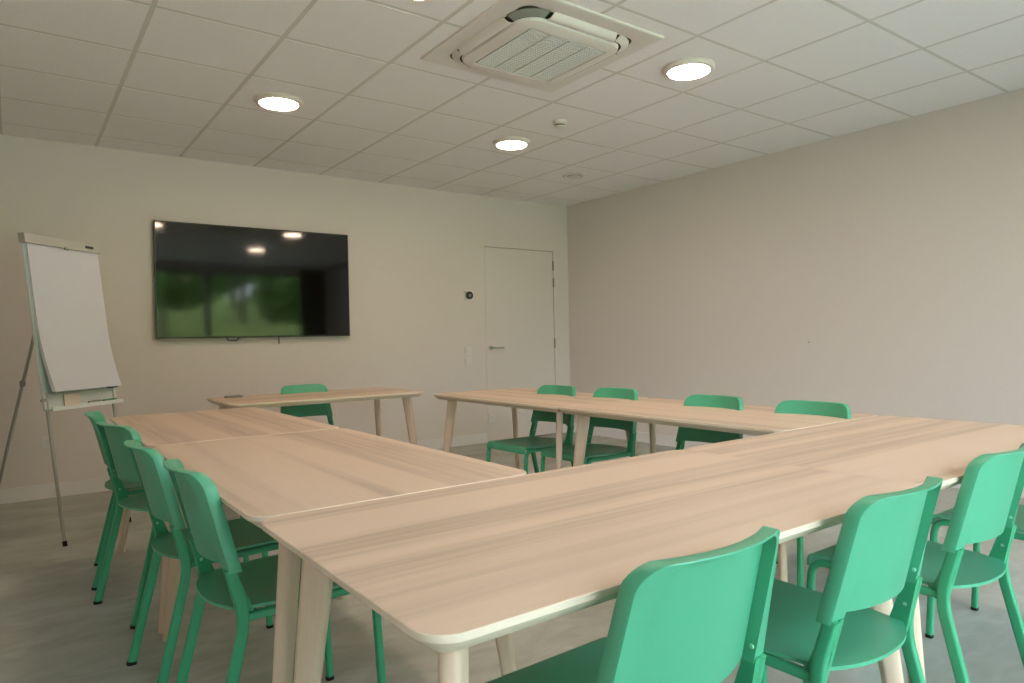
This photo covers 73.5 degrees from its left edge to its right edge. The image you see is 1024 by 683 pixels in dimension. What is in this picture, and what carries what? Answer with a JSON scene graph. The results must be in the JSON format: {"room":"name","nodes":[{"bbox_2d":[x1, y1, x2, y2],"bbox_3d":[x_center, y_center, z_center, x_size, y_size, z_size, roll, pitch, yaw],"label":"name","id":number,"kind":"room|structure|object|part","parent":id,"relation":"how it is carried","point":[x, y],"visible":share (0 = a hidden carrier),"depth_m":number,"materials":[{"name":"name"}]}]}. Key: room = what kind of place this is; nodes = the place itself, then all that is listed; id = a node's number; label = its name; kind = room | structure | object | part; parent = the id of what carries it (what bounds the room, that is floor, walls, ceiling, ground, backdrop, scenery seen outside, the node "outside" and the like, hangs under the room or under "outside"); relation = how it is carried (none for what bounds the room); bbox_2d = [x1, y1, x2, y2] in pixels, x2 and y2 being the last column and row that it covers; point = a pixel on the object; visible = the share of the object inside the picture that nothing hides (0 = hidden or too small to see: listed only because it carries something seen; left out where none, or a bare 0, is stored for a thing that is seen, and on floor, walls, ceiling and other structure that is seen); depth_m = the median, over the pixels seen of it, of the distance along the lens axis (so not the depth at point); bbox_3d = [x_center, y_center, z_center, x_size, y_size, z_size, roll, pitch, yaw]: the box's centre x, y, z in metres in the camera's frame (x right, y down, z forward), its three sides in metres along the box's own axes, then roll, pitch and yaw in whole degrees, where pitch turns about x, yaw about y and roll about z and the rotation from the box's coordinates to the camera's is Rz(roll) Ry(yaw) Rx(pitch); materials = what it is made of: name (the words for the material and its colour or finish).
{"room":"meeting room","nodes":[
{"label":"meeting room","id":0,"kind":"room"},
{"bbox_2d":[0,134,569,489],"bbox_3d":[-1.762,-0.263,6.579,6.305,2.804,0.200,-1,0,-36],"label":"wall","id":1,"kind":"structure","parent":0,"point":[414,253],"depth_m":6.08,"materials":[{"name":"paint"}]},
{"bbox_2d":[42,436,54,447],"bbox_3d":[-3.496,0.760,5.173,0.084,0.084,0.010,-1,0,-36],"label":"wall socket","id":2,"kind":"object","parent":1,"relation":"attached to","point":[45,440],"visible":0.75,"depth_m":5.16,"materials":[{"name":"white plastic"}]},
{"bbox_2d":[0,433,486,503],"bbox_3d":[-2.166,1.097,6.135,4.680,0.105,0.014,-1,0,-36],"label":"baseboard","id":3,"kind":"structure","parent":1,"relation":"attached to","point":[20,494],"depth_m":5.26,"materials":[{"name":"white paint"}]},
{"bbox_2d":[153,220,349,343],"bbox_3d":[-2.240,-0.488,6.071,1.657,1.023,0.064,-1,0,-36],"label":"television","id":4,"kind":"object","parent":1,"relation":"attached to","point":[211,281],"visible":1,"depth_m":5.98,"materials":[{"name":"black plastic"}]},
{"bbox_2d":[464,290,472,300],"bbox_3d":[-0.459,-0.496,7.385,0.100,0.110,0.034,-1,0,-36],"label":"thermostat","id":5,"kind":"object","parent":1,"relation":"attached to","point":[468,293],"visible":1,"depth_m":7.37,"materials":[{"name":"black plastic"}]},
{"bbox_2d":[465,347,471,354],"bbox_3d":[-0.469,0.100,7.384,0.084,0.084,0.013,-1,0,-36],"label":"light switch","id":6,"kind":"object","parent":1,"relation":"attached to","point":[468,350],"visible":1,"depth_m":7.38,"materials":[{"name":"white plastic"}]},
{"bbox_2d":[465,356,471,364],"bbox_3d":[-0.467,0.205,7.384,0.084,0.084,0.013,-1,0,-36],"label":"light switch","id":7,"kind":"object","parent":1,"relation":"attached to","point":[468,360],"visible":1,"depth_m":7.38,"materials":[{"name":"white plastic"}]},
{"bbox_2d":[488,414,494,421],"bbox_3d":[-0.221,0.842,7.564,0.084,0.084,0.010,-1,0,-36],"label":"wall socket","id":8,"kind":"object","parent":1,"relation":"attached to","point":[491,416],"visible":1,"depth_m":7.55,"materials":[{"name":"white plastic"}]},
{"bbox_2d":[484,247,555,440],"bbox_3d":[0.110,0.021,7.820,0.982,2.150,0.130,-1,0,-36],"label":"door","id":9,"kind":"structure","parent":1,"relation":"in","point":[519,284],"depth_m":7.79,"materials":[{"name":"grey paint"}]},
{"bbox_3d":[-0.169,0.068,7.577,0.166,0.052,0.066,-1,0,-36],"label":"handle","id":10,"kind":"part","parent":9,"relation":"part of","materials":[{"name":"grey metal"}]},
{"bbox_2d":[563,424,567,432],"bbox_3d":[0.632,1.032,8.173,0.207,0.105,0.014,-1,0,-36],"label":"baseboard","id":11,"kind":"structure","parent":1,"relation":"attached to","point":[565,427],"depth_m":8.16,"materials":[{"name":"white paint"}]},
{"bbox_2d":[0,0,1023,205],"bbox_3d":[0.637,-1.657,3.239,5.905,0.100,8.053,-1,0,-36],"label":"ceiling","id":12,"kind":"structure","parent":0,"point":[177,78],"depth_m":4.26,"materials":[{"name":"grey tile"}]},
{"bbox_2d":[254,92,302,110],"bbox_3d":[-1.512,-1.549,4.448,0.304,0.032,0.304,-1,0,-36],"label":"recessed light","id":13,"kind":"object","parent":12,"relation":"in","point":[279,101],"visible":1,"depth_m":4.39,"materials":[{"name":"beige plastic"}]},
{"bbox_2d":[259,98,297,110],"bbox_3d":[-1.512,-1.537,4.448,0.239,0.008,0.239,-1,0,-36],"label":"diffuser","id":14,"kind":"object","parent":13,"relation":"attached to","point":[279,104],"depth_m":4.43,"materials":[{"name":"white plastic"}]},
{"bbox_2d":[493,136,529,149],"bbox_3d":[-0.004,-1.583,5.497,0.304,0.032,0.304,-1,0,-36],"label":"recessed light","id":15,"kind":"object","parent":12,"relation":"in","point":[511,142],"visible":1,"depth_m":5.43,"materials":[{"name":"white plastic"}]},
{"bbox_2d":[497,141,525,149],"bbox_3d":[-0.003,-1.571,5.497,0.239,0.008,0.239,-1,0,-36],"label":"diffuser","id":16,"kind":"object","parent":15,"relation":"attached to","point":[508,145],"depth_m":5.48,"materials":[{"name":"white plastic"}]},
{"bbox_2d":[420,0,663,91],"bbox_3d":[0.147,-1.570,3.733,0.950,0.056,0.950,-1,0,-36],"label":"air conditioner","id":17,"kind":"object","parent":12,"relation":"attached to","point":[544,45],"visible":1,"depth_m":3.59,"materials":[{"name":"white plastic"}]},
{"bbox_2d":[476,28,603,80],"bbox_3d":[0.146,-1.545,3.732,0.496,0.005,0.496,-1,0,-36],"label":"grille","id":18,"kind":"object","parent":17,"relation":"attached to","point":[534,54],"depth_m":3.71,"materials":[{"name":"white plastic"}]},
{"bbox_3d":[0.147,-1.565,3.733,0.670,0.043,0.670,-1,0,-36],"label":"panel","id":19,"kind":"part","parent":17,"relation":"part of","materials":[{"name":"white plastic"}]},
{"bbox_2d":[553,119,566,128],"bbox_3d":[0.348,-1.582,5.005,0.104,0.048,0.104,-1,0,-36],"label":"smoke detector","id":20,"kind":"object","parent":12,"relation":"attached to","point":[559,123],"visible":1,"depth_m":4.97,"materials":[{"name":"white plastic"}]},
{"bbox_2d":[562,173,584,178],"bbox_3d":[0.601,-1.603,6.668,0.224,0.024,0.224,-1,0,-36],"label":"valve","id":21,"kind":"object","parent":12,"relation":"attached to","point":[567,175],"visible":1,"depth_m":6.63,"materials":[{"name":"white plastic"}]},
{"bbox_2d":[662,57,714,79],"bbox_3d":[1.043,-1.602,4.051,0.304,0.032,0.304,-1,0,-36],"label":"recessed light","id":22,"kind":"object","parent":12,"relation":"in","point":[690,68],"visible":1,"depth_m":4.00,"materials":[{"name":"white"}]},
{"bbox_2d":[668,64,709,79],"bbox_3d":[1.043,-1.589,4.051,0.239,0.008,0.239,-1,0,-36],"label":"diffuser","id":23,"kind":"object","parent":22,"relation":"attached to","point":[677,71],"depth_m":4.03,"materials":[{"name":"white plastic"}]},
{"bbox_2d":[0,432,1023,682],"bbox_3d":[0.697,1.156,3.247,6.305,0.120,8.453,-1,0,-36],"label":"floor","id":24,"kind":"structure","parent":0,"point":[52,630],"depth_m":2.72,"materials":[{"name":"concrete"}]},
{"bbox_2d":[0,232,130,546],"bbox_3d":[-3.023,0.279,4.224,1.048,1.788,0.580,-1,0,9],"label":"easel","id":25,"kind":"object","parent":24,"relation":"on","point":[54,401],"visible":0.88,"depth_m":4.04,"materials":[{"name":"grey metal"}]},
{"bbox_3d":[-3.118,0.318,4.353,0.861,1.712,0.019,-1,0,29],"label":"leg","id":26,"kind":"part","parent":25,"relation":"part of","materials":[{"name":"grey metal"}]},
{"bbox_3d":[-2.601,0.725,3.904,0.124,0.872,0.018,-1,0,9],"label":"leg","id":27,"kind":"part","parent":25,"relation":"part of","materials":[{"name":"grey metal"}]},
{"bbox_2d":[63,393,80,405],"bbox_3d":[-2.613,0.344,4.076,0.015,0.072,0.120,-1,0,9],"label":"note card","id":28,"kind":"object","parent":25,"relation":"on","point":[72,398],"visible":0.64,"depth_m":4.07,"materials":[{"name":"beige paper"}]},
{"bbox_2d":[24,243,121,393],"bbox_3d":[-2.644,-0.137,4.165,0.182,0.872,0.540,-1,0,9],"label":"paper pad","id":29,"kind":"object","parent":25,"relation":"attached to","point":[74,348],"visible":1,"depth_m":4.13,"materials":[{"name":"grey paper"}]},
{"bbox_2d":[40,386,122,410],"bbox_3d":[-2.593,0.338,4.158,0.454,0.112,0.445,-1,0,-36],"label":"tray","id":30,"kind":"object","parent":25,"relation":"on","point":[54,401],"depth_m":4.15,"materials":[{"name":"grey metal"}]},
{"bbox_3d":[-2.518,0.722,4.410,0.124,0.872,0.018,-1,0,9],"label":"leg","id":31,"kind":"part","parent":25,"relation":"part of","materials":[{"name":"grey metal"}]},
{"bbox_2d":[84,411,143,589],"bbox_3d":[-1.845,0.750,3.476,0.532,0.805,0.436,-1,0,-30],"label":"chair","id":32,"kind":"object","parent":24,"relation":"on","point":[94,416],"visible":0.3,"depth_m":3.24,"materials":[{"name":"green plastic"}]},
{"bbox_3d":[-2.023,0.478,3.375,0.133,0.254,0.404,-1,0,-30],"label":"backrest","id":33,"kind":"part","parent":32,"relation":"part of","materials":[{"name":"green plastic"}]},
{"bbox_3d":[-1.901,0.871,3.214,0.125,0.560,0.038,-1,0,-30],"label":"leg","id":34,"kind":"part","parent":32,"relation":"part of","materials":[{"name":"green"}]},
{"bbox_3d":[-2.099,0.874,3.554,0.126,0.560,0.035,-1,0,-26],"label":"leg","id":35,"kind":"part","parent":32,"relation":"part of","materials":[{"name":"green"}]},
{"bbox_3d":[-1.820,0.715,3.490,0.436,0.040,0.392,-1,0,-30],"label":"seat","id":36,"kind":"part","parent":32,"relation":"part of","materials":[{"name":"green plastic"}]},
{"bbox_3d":[-1.682,0.923,3.346,0.384,0.439,0.029,-1,0,-28],"label":"leg","id":37,"kind":"part","parent":32,"relation":"part of","materials":[{"name":"green plastic"}]},
{"bbox_2d":[93,422,248,628],"bbox_3d":[-1.518,0.744,3.045,0.436,0.805,0.532,-1,0,41],"label":"chair","id":38,"kind":"object","parent":24,"relation":"on","point":[121,464],"visible":0.49,"depth_m":2.90,"materials":[{"name":"green plastic"}]},
{"bbox_3d":[-1.784,0.869,3.036,0.035,0.560,0.126,-1,0,45],"label":"leg","id":39,"kind":"part","parent":38,"relation":"part of","materials":[{"name":"green"}]},
{"bbox_3d":[-1.655,0.472,2.894,0.404,0.254,0.133,-1,0,41],"label":"backrest","id":40,"kind":"part","parent":38,"relation":"part of","materials":[{"name":"green plastic"}]},
{"bbox_3d":[-1.500,0.709,3.067,0.392,0.040,0.436,-1,0,41],"label":"seat","id":41,"kind":"part","parent":38,"relation":"part of","materials":[{"name":"green plastic"}]},
{"bbox_3d":[-1.487,0.863,2.779,0.035,0.560,0.126,-1,0,37],"label":"leg","id":42,"kind":"part","parent":38,"relation":"part of","materials":[{"name":"green"}]},
{"bbox_3d":[-1.322,0.917,2.975,0.029,0.439,0.384,-1,0,43],"label":"leg","id":43,"kind":"part","parent":38,"relation":"part of","materials":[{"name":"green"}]},
{"bbox_2d":[124,440,278,682],"bbox_3d":[-1.044,0.735,2.402,0.532,0.805,0.436,-1,0,-38],"label":"chair","id":44,"kind":"object","parent":24,"relation":"on","point":[155,480],"visible":0.75,"depth_m":2.23,"materials":[{"name":"green plastic"}]},
{"bbox_3d":[-1.306,0.860,2.445,0.126,0.560,0.035,-1,0,-34],"label":"leg","id":45,"kind":"part","parent":44,"relation":"part of","materials":[{"name":"green"}]},
{"bbox_3d":[-1.207,0.464,2.279,0.133,0.254,0.404,-1,0,-38],"label":"backrest","id":46,"kind":"part","parent":44,"relation":"part of","materials":[{"name":"green plastic"}]},
{"bbox_3d":[-1.064,0.856,2.135,0.126,0.560,0.035,-1,0,-42],"label":"leg","id":47,"kind":"part","parent":44,"relation":"part of","materials":[{"name":"green"}]},
{"bbox_3d":[-1.021,0.701,2.420,0.436,0.040,0.392,-1,0,-38],"label":"seat","id":48,"kind":"part","parent":44,"relation":"part of","materials":[{"name":"green plastic"}]},
{"bbox_3d":[-0.864,0.909,2.296,0.384,0.439,0.029,-1,0,-36],"label":"leg","id":49,"kind":"part","parent":44,"relation":"part of","materials":[{"name":"green"}]},
{"bbox_3d":[-1.101,0.913,2.599,0.384,0.439,0.029,-1,0,-40],"label":"leg","id":50,"kind":"part","parent":44,"relation":"part of","materials":[{"name":"green"}]},
{"bbox_2d":[109,407,338,632],"bbox_3d":[-1.481,0.771,3.426,0.778,0.738,1.398,-1,0,-36],"label":"conference table","id":51,"kind":"object","parent":24,"relation":"on","point":[154,430],"visible":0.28,"depth_m":3.27,"materials":[{"name":"brown wood"}]},
{"bbox_3d":[-2.088,0.800,3.751,0.151,0.704,0.041,-1,0,3],"label":"leg","id":52,"kind":"part","parent":51,"relation":"part of","materials":[{"name":"brown wood"}]},
{"bbox_3d":[-1.358,0.787,2.747,0.041,0.704,0.151,-1,0,15],"label":"leg","id":53,"kind":"part","parent":51,"relation":"part of","materials":[{"name":"brown wood"}]},
{"bbox_2d":[163,459,385,682],"bbox_3d":[-0.694,0.729,1.973,0.532,0.805,0.436,-1,0,-38],"label":"chair","id":54,"kind":"object","parent":24,"relation":"on","point":[242,587],"visible":0.73,"depth_m":1.82,"materials":[{"name":"green plastic"}]},
{"bbox_3d":[-0.956,0.854,2.018,0.126,0.560,0.035,-1,0,-34],"label":"leg","id":55,"kind":"part","parent":54,"relation":"part of","materials":[{"name":"green"}]},
{"bbox_3d":[-0.858,0.458,1.851,0.133,0.254,0.404,-1,0,-38],"label":"backrest","id":56,"kind":"part","parent":54,"relation":"part of","materials":[{"name":"green plastic"}]},
{"bbox_3d":[-0.717,0.850,1.706,0.126,0.560,0.035,-1,0,-41],"label":"leg","id":57,"kind":"part","parent":54,"relation":"part of","materials":[{"name":"green plastic"}]},
{"bbox_3d":[-0.672,0.694,1.991,0.436,0.040,0.392,-1,0,-38],"label":"seat","id":58,"kind":"part","parent":54,"relation":"part of","materials":[{"name":"green plastic"}]},
{"bbox_3d":[-0.514,0.902,1.863,0.383,0.439,0.033,-1,0,-38],"label":"leg","id":59,"kind":"part","parent":54,"relation":"part of","materials":[{"name":"green plastic"}]},
{"bbox_3d":[-0.750,0.907,2.170,0.384,0.439,0.029,-1,0,-39],"label":"leg","id":60,"kind":"part","parent":54,"relation":"part of","materials":[{"name":"green plastic"}]},
{"bbox_2d":[280,384,333,424],"bbox_3d":[-1.488,0.738,5.168,0.436,0.805,0.532,-1,0,-36],"label":"chair","id":61,"kind":"object","parent":24,"relation":"on","point":[325,408],"visible":0.34,"depth_m":5.35,"materials":[{"name":"green plastic"}]},
{"bbox_2d":[207,387,422,517],"bbox_3d":[-1.439,0.765,5.109,1.398,0.738,0.778,-1,0,-36],"label":"conference table","id":62,"kind":"object","parent":24,"relation":"on","point":[377,393],"visible":0.46,"depth_m":5.02,"materials":[{"name":"brown wood"}]},
{"bbox_2d":[224,395,242,397],"bbox_3d":[-2.029,0.399,4.999,0.124,0.018,0.048,-1,0,-42],"label":"remote control","id":63,"kind":"object","parent":62,"relation":"on","point":[227,396],"visible":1,"depth_m":4.98,"materials":[{"name":"grey plastic"}]},
{"bbox_3d":[-1.109,0.774,5.715,0.041,0.704,0.151,-1,0,3],"label":"leg","id":64,"kind":"part","parent":62,"relation":"part of","materials":[{"name":"brown wood"}]},
{"bbox_3d":[-0.759,0.768,5.228,0.151,0.704,0.041,-1,0,16],"label":"leg","id":65,"kind":"part","parent":62,"relation":"part of","materials":[{"name":"brown wood"}]},
{"bbox_2d":[152,428,526,682],"bbox_3d":[-0.654,0.756,2.290,0.778,0.738,1.398,-1,0,-36],"label":"conference table","id":66,"kind":"object","parent":24,"relation":"on","point":[260,478],"visible":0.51,"depth_m":1.99,"materials":[{"name":"brown wood"}]},
{"bbox_3d":[-1.262,0.785,2.615,0.151,0.704,0.041,-1,0,3],"label":"leg","id":67,"kind":"part","parent":66,"relation":"part of","materials":[{"name":"brown wood"}]},
{"bbox_3d":[-0.531,0.772,1.612,0.041,0.704,0.151,-1,0,15],"label":"leg","id":68,"kind":"part","parent":66,"relation":"part of","materials":[{"name":"brown wood"}]},
{"bbox_3d":[-0.046,0.761,1.965,0.151,0.704,0.041,-1,0,3],"label":"leg","id":69,"kind":"part","parent":66,"relation":"part of","materials":[{"name":"brown wood"}]},
{"bbox_2d":[486,385,575,473],"bbox_3d":[0.150,0.705,4.505,0.532,0.805,0.436,-1,0,-38],"label":"chair","id":70,"kind":"object","parent":24,"relation":"on","point":[531,443],"visible":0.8,"depth_m":4.51,"materials":[{"name":"green plastic"}]},
{"bbox_3d":[-0.022,0.885,4.612,0.384,0.439,0.029,-1,0,-36],"label":"leg","id":71,"kind":"part","parent":70,"relation":"part of","materials":[{"name":"green"}]},
{"bbox_3d":[0.126,0.671,4.487,0.436,0.040,0.392,-1,0,-38],"label":"seat","id":72,"kind":"part","parent":70,"relation":"part of","materials":[{"name":"green plastic"}]},
{"bbox_3d":[0.175,0.823,4.772,0.126,0.560,0.035,-1,0,-42],"label":"leg","id":73,"kind":"part","parent":70,"relation":"part of","materials":[{"name":"green"}]},
{"bbox_3d":[0.214,0.881,4.309,0.384,0.439,0.029,-1,0,-40],"label":"leg","id":74,"kind":"part","parent":70,"relation":"part of","materials":[{"name":"green"}]},
{"bbox_3d":[0.301,0.426,4.627,0.133,0.254,0.404,-1,0,-38],"label":"backrest","id":75,"kind":"part","parent":70,"relation":"part of","materials":[{"name":"green plastic"}]},
{"bbox_3d":[0.417,0.819,4.463,0.126,0.560,0.035,-1,0,-34],"label":"leg","id":76,"kind":"part","parent":70,"relation":"part of","materials":[{"name":"green"}]},
{"bbox_2d":[434,388,646,468],"bbox_3d":[0.150,0.733,4.614,0.778,0.738,1.398,-1,0,-36],"label":"conference table","id":77,"kind":"object","parent":24,"relation":"on","point":[522,398],"visible":0.43,"depth_m":4.47,"materials":[{"name":"brown wood"}]},
{"bbox_3d":[-0.457,0.762,4.939,0.151,0.704,0.041,-1,0,3],"label":"leg","id":78,"kind":"part","parent":77,"relation":"part of","materials":[{"name":"brown wood"}]},
{"bbox_3d":[0.027,0.751,5.292,0.041,0.704,0.151,-1,0,15],"label":"leg","id":79,"kind":"part","parent":77,"relation":"part of","materials":[{"name":"brown wood"}]},
{"bbox_3d":[0.273,0.749,3.935,0.041,0.704,0.151,-1,0,15],"label":"leg","id":80,"kind":"part","parent":77,"relation":"part of","materials":[{"name":"brown wood"}]},
{"bbox_3d":[0.758,0.738,4.288,0.151,0.704,0.041,-1,0,3],"label":"leg","id":81,"kind":"part","parent":77,"relation":"part of","materials":[{"name":"brown wood"}]},
{"bbox_2d":[540,387,637,471],"bbox_3d":[0.490,0.699,4.143,0.532,0.805,0.436,-1,0,-37],"label":"chair","id":82,"kind":"object","parent":24,"relation":"on","point":[593,450],"visible":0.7,"depth_m":4.15,"materials":[{"name":"green plastic"}]},
{"bbox_3d":[0.320,0.879,4.253,0.384,0.439,0.029,-1,0,-35],"label":"leg","id":83,"kind":"part","parent":82,"relation":"part of","materials":[{"name":"green"}]},
{"bbox_3d":[0.466,0.665,4.125,0.436,0.040,0.392,-1,0,-37],"label":"seat","id":84,"kind":"part","parent":82,"relation":"part of","materials":[{"name":"green plastic"}]},
{"bbox_3d":[0.551,0.875,3.946,0.384,0.439,0.029,-1,0,-39],"label":"leg","id":85,"kind":"part","parent":82,"relation":"part of","materials":[{"name":"green"}]},
{"bbox_3d":[0.643,0.419,4.263,0.133,0.254,0.404,-1,0,-37],"label":"backrest","id":86,"kind":"part","parent":82,"relation":"part of","materials":[{"name":"green plastic"}]},
{"bbox_3d":[0.756,0.812,4.097,0.126,0.560,0.035,-1,0,-33],"label":"leg","id":87,"kind":"part","parent":82,"relation":"part of","materials":[{"name":"green plastic"}]},
{"bbox_2d":[262,450,918,682],"bbox_3d":[0.243,0.739,1.589,1.398,0.738,0.778,-1,0,-36],"label":"conference table","id":88,"kind":"object","parent":24,"relation":"on","point":[455,569],"visible":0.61,"depth_m":1.38,"materials":[{"name":"brown wood"}]},
{"bbox_3d":[-0.435,0.771,1.466,0.151,0.704,0.041,-1,0,15],"label":"leg","id":89,"kind":"part","parent":88,"relation":"part of","materials":[{"name":"brown wood"}]},
{"bbox_3d":[-0.082,0.764,0.981,0.041,0.704,0.151,-1,0,3],"label":"leg","id":90,"kind":"part","parent":88,"relation":"part of","materials":[{"name":"brown wood"}]},
{"bbox_3d":[0.922,0.741,1.712,0.151,0.704,0.041,-1,0,15],"label":"leg","id":91,"kind":"part","parent":88,"relation":"part of","materials":[{"name":"brown wood"}]},
{"bbox_2d":[486,526,779,682],"bbox_3d":[0.189,0.712,1.228,0.436,0.805,0.532,-1,0,-37],"label":"chair","id":92,"kind":"object","parent":24,"relation":"on","point":[693,618],"visible":1,"depth_m":1.03,"materials":[{"name":"green plastic"}]},
{"bbox_3d":[0.171,0.678,1.251,0.392,0.040,0.436,-1,0,-37],"label":"seat","id":93,"kind":"part","parent":92,"relation":"part of","materials":[{"name":"green plastic"}]},
{"bbox_3d":[0.304,0.435,1.068,0.404,0.254,0.133,-1,0,-37],"label":"backrest","id":94,"kind":"part","parent":92,"relation":"part of","materials":[{"name":"green plastic"}]},
{"bbox_3d":[0.459,0.826,1.201,0.035,0.560,0.126,-1,0,-41],"label":"leg","id":95,"kind":"part","parent":92,"relation":"part of","materials":[{"name":"green plastic"}]},
{"bbox_2d":[675,394,743,449],"bbox_3d":[0.899,0.692,3.478,0.532,0.805,0.436,-1,0,-36],"label":"chair","id":96,"kind":"object","parent":24,"relation":"on","point":[684,434],"visible":0.29,"depth_m":3.63,"materials":[{"name":"green plastic"}]},
{"bbox_2d":[560,398,877,581],"bbox_3d":[0.977,0.719,3.478,0.778,0.738,1.398,-1,0,-36],"label":"conference table","id":97,"kind":"object","parent":24,"relation":"on","point":[756,420],"visible":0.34,"depth_m":3.29,"materials":[{"name":"brown wood"}]},
{"bbox_3d":[0.369,0.748,3.803,0.151,0.704,0.041,-1,0,3],"label":"leg","id":98,"kind":"part","parent":97,"relation":"part of","materials":[{"name":"brown wood"}]},
{"bbox_3d":[0.854,0.736,4.156,0.041,0.704,0.151,-1,0,15],"label":"leg","id":99,"kind":"part","parent":97,"relation":"part of","materials":[{"name":"brown wood"}]},
{"bbox_3d":[1.100,0.735,2.799,0.041,0.704,0.151,-1,0,15],"label":"leg","id":100,"kind":"part","parent":97,"relation":"part of","materials":[{"name":"brown wood"}]},
{"bbox_2d":[775,400,850,586],"bbox_3d":[1.230,0.686,3.049,0.532,0.805,0.436,-1,0,-36],"label":"chair","id":101,"kind":"object","parent":24,"relation":"on","point":[822,408],"visible":0.23,"depth_m":3.14,"materials":[{"name":"green plastic"}]},
{"bbox_3d":[1.288,0.862,2.851,0.384,0.439,0.029,-1,0,-38],"label":"leg","id":102,"kind":"part","parent":101,"relation":"part of","materials":[{"name":"green"}]},
{"bbox_3d":[1.386,0.407,3.166,0.133,0.254,0.404,-1,0,-36],"label":"backrest","id":103,"kind":"part","parent":101,"relation":"part of","materials":[{"name":"green plastic"}]},
{"bbox_2d":[761,476,942,682],"bbox_3d":[0.683,0.701,1.590,0.436,0.805,0.532,-1,0,-38],"label":"chair","id":104,"kind":"object","parent":24,"relation":"on","point":[878,556],"visible":0.78,"depth_m":1.42,"materials":[{"name":"green plastic"}]},
{"bbox_3d":[0.795,0.875,1.765,0.029,0.439,0.384,-1,0,-36],"label":"leg","id":105,"kind":"part","parent":104,"relation":"part of","materials":[{"name":"green"}]},
{"bbox_3d":[0.490,0.882,1.531,0.029,0.439,0.384,-1,0,-39],"label":"leg","id":106,"kind":"part","parent":104,"relation":"part of","materials":[{"name":"green plastic"}]},
{"bbox_3d":[0.641,0.822,1.326,0.035,0.560,0.126,-1,0,-34],"label":"leg","id":107,"kind":"part","parent":104,"relation":"part of","materials":[{"name":"green plastic"}]},
{"bbox_3d":[0.664,0.667,1.613,0.392,0.040,0.436,-1,0,-38],"label":"seat","id":108,"kind":"part","parent":104,"relation":"part of","materials":[{"name":"green plastic"}]},
{"bbox_3d":[0.799,0.424,1.431,0.404,0.254,0.133,-1,0,-38],"label":"backrest","id":109,"kind":"part","parent":104,"relation":"part of","materials":[{"name":"green plastic"}]},
{"bbox_3d":[0.953,0.815,1.565,0.035,0.560,0.126,-1,0,-41],"label":"leg","id":110,"kind":"part","parent":104,"relation":"part of","materials":[{"name":"green plastic"}]},
{"bbox_2d":[686,416,1023,682],"bbox_3d":[1.365,0.713,2.406,1.398,0.738,0.778,-1,0,-36],"label":"conference table","id":111,"kind":"object","parent":24,"relation":"on","point":[898,448],"visible":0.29,"depth_m":2.26,"materials":[{"name":"brown wood"}]},
{"bbox_3d":[1.040,0.739,1.798,0.041,0.704,0.151,-1,0,3],"label":"leg","id":112,"kind":"part","parent":111,"relation":"part of","materials":[{"name":"brown wood"}]},
{"bbox_2d":[803,443,1023,682],"bbox_3d":[1.204,0.689,2.010,0.436,0.805,0.532,-1,0,-36],"label":"chair","id":113,"kind":"object","parent":24,"relation":"on","point":[992,485],"visible":0.73,"depth_m":1.81,"materials":[{"name":"green plastic"}]},
{"bbox_3d":[1.009,0.870,1.956,0.029,0.439,0.384,-1,0,-38],"label":"leg","id":114,"kind":"part","parent":113,"relation":"part of","materials":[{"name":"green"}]},
{"bbox_3d":[1.186,0.655,2.034,0.392,0.040,0.436,-1,0,-36],"label":"seat","id":115,"kind":"part","parent":113,"relation":"part of","materials":[{"name":"green plastic"}]},
{"bbox_3d":[1.155,0.810,1.747,0.035,0.560,0.126,-1,0,-32],"label":"leg","id":116,"kind":"part","parent":113,"relation":"part of","materials":[{"name":"green"}]},
{"bbox_3d":[1.315,0.412,1.848,0.404,0.254,0.133,-1,0,-36],"label":"backrest","id":117,"kind":"part","parent":113,"relation":"part of","materials":[{"name":"green plastic"}]},
{"bbox_3d":[1.472,0.803,1.978,0.035,0.560,0.126,-1,0,-40],"label":"leg","id":118,"kind":"part","parent":113,"relation":"part of","materials":[{"name":"green"}]},
{"bbox_2d":[925,504,1023,638],"bbox_3d":[1.829,0.675,2.420,0.436,0.805,0.532,-1,0,-36],"label":"chair","id":119,"kind":"object","parent":24,"relation":"on","point":[942,518],"visible":0.34,"depth_m":2.50,"materials":[{"name":"green plastic"}]},
{"bbox_3d":[1.945,0.849,2.592,0.029,0.439,0.384,-1,0,-34],"label":"leg","id":120,"kind":"part","parent":119,"relation":"part of","materials":[{"name":"green"}]},
{"bbox_3d":[1.811,0.641,2.443,0.392,0.040,0.436,-1,0,-36],"label":"seat","id":121,"kind":"part","parent":119,"relation":"part of","materials":[{"name":"green plastic"}]},
{"bbox_2d":[567,88,1023,437],"bbox_3d":[3.192,-0.363,4.958,0.200,2.804,8.253,-1,0,-36],"label":"wall","id":122,"kind":"structure","parent":0,"point":[894,250],"depth_m":5.59,"materials":[{"name":"paint"}]},
{"bbox_2d":[574,423,1023,497],"bbox_3d":[3.079,0.989,4.974,0.014,0.105,8.039,-1,0,-36],"label":"baseboard","id":123,"kind":"structure","parent":122,"relation":"attached to","point":[665,440],"depth_m":7.25,"materials":[{"name":"white paint"}]}
]}

